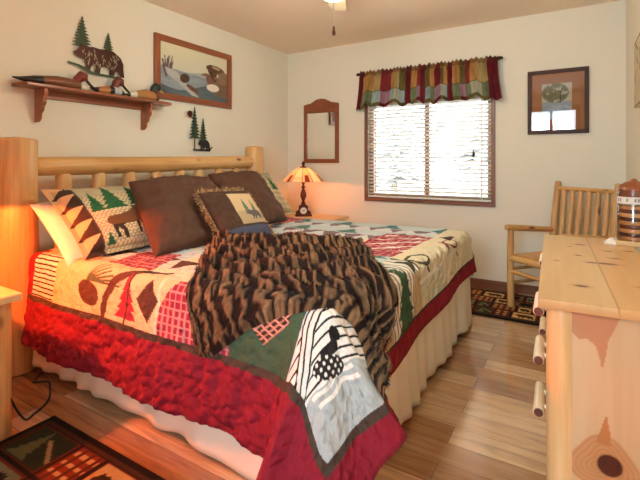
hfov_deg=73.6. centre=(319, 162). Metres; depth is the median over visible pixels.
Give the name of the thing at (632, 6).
wall
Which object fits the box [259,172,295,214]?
pillow
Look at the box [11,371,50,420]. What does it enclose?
power cord
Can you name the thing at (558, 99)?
framed picture
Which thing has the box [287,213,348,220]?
nightstand
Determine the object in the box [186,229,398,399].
fur throw
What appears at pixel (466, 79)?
valance
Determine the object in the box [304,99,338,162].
wall mirror
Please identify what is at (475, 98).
window blind
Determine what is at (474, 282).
baseboard
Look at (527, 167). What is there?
wall
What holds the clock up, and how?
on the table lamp
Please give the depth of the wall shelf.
2.94 m
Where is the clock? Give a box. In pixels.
[299,207,307,214]
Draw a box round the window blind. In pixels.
[368,96,490,201]
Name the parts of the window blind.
head rail, rail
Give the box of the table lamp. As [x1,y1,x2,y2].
[283,161,323,216]
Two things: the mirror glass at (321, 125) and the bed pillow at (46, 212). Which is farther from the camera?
the mirror glass at (321, 125)
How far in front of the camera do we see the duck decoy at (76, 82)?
2.74 m
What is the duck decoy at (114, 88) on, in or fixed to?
on the wall shelf
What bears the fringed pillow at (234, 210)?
on the patchwork quilt at (298, 392)
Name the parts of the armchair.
leg, seat rail, seat, arm, post, rail, arm, post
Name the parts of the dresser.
post, panel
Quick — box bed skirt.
[32,277,471,479]
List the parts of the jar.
glass, lid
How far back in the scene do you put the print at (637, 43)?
2.53 m
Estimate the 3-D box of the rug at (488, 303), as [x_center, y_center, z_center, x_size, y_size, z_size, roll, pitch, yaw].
[1.482,1.142,3.450,1.160,0.009,0.690,0,0,31]
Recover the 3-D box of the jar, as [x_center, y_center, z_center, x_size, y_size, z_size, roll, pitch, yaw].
[1.498,0.231,2.042,0.145,0.316,0.145,0,0,31]
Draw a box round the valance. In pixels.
[356,55,501,109]
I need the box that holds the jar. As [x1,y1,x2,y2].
[615,178,639,246]
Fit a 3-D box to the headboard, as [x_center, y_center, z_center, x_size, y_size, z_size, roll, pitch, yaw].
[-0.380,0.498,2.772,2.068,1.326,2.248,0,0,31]
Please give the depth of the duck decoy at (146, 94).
3.30 m
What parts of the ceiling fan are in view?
blade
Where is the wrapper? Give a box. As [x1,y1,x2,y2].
[604,237,616,244]
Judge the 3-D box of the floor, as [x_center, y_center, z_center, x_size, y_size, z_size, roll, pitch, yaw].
[-0.266,1.209,2.119,3.555,0.120,5.230,0,0,31]
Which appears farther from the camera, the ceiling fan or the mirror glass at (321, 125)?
the mirror glass at (321, 125)
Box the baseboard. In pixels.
[470,277,538,295]
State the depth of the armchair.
3.36 m
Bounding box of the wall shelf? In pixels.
[11,81,171,129]
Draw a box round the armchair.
[504,181,619,306]
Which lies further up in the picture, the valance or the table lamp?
the valance
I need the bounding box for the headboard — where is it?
[0,137,263,376]
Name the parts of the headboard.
post, rail, post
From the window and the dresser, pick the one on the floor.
the dresser
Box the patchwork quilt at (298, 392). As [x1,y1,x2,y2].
[21,216,476,479]
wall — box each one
[0,0,287,250]
[288,0,625,285]
[626,0,639,253]
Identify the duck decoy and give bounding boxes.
[12,71,93,89]
[89,77,129,95]
[125,82,163,100]
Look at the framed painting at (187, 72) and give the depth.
3.80 m
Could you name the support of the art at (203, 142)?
attached to the wall at (36, 36)
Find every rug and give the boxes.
[0,415,165,479]
[470,287,545,325]
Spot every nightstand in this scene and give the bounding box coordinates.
[0,286,21,440]
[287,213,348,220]
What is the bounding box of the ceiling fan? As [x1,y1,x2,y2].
[326,0,346,35]
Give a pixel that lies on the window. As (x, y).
(366, 198)
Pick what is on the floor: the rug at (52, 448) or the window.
the rug at (52, 448)
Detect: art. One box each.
[68,16,123,77]
[187,107,211,150]
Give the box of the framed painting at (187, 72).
[153,32,231,108]
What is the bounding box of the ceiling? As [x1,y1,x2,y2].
[143,0,620,53]
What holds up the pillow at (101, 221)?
on the patchwork quilt at (298, 392)
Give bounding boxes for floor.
[9,286,545,479]
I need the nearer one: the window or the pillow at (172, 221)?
the pillow at (172, 221)
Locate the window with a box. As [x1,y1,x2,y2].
[364,98,494,206]
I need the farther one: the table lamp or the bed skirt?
the table lamp
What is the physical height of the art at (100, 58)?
0.396 m
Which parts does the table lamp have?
stem, lamp shade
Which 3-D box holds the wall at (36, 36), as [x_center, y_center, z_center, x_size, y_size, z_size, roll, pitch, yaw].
[-1.725,-0.071,3.006,0.140,2.440,4.950,0,0,31]
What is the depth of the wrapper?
2.06 m
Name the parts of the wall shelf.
wall rail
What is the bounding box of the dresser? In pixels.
[533,234,639,479]
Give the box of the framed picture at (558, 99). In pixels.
[528,66,588,134]
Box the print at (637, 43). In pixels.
[634,33,639,107]
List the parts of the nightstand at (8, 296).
leg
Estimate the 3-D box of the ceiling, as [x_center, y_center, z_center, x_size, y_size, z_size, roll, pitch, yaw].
[-0.266,-1.351,2.119,3.555,0.120,5.230,0,0,31]
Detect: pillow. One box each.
[30,202,149,266]
[41,186,149,259]
[128,175,218,256]
[193,186,275,235]
[208,170,286,223]
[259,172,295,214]
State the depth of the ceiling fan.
2.83 m
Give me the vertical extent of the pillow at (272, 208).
0.416 m
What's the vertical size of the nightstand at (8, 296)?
0.605 m
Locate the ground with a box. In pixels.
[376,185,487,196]
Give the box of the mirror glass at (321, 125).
[308,112,334,158]

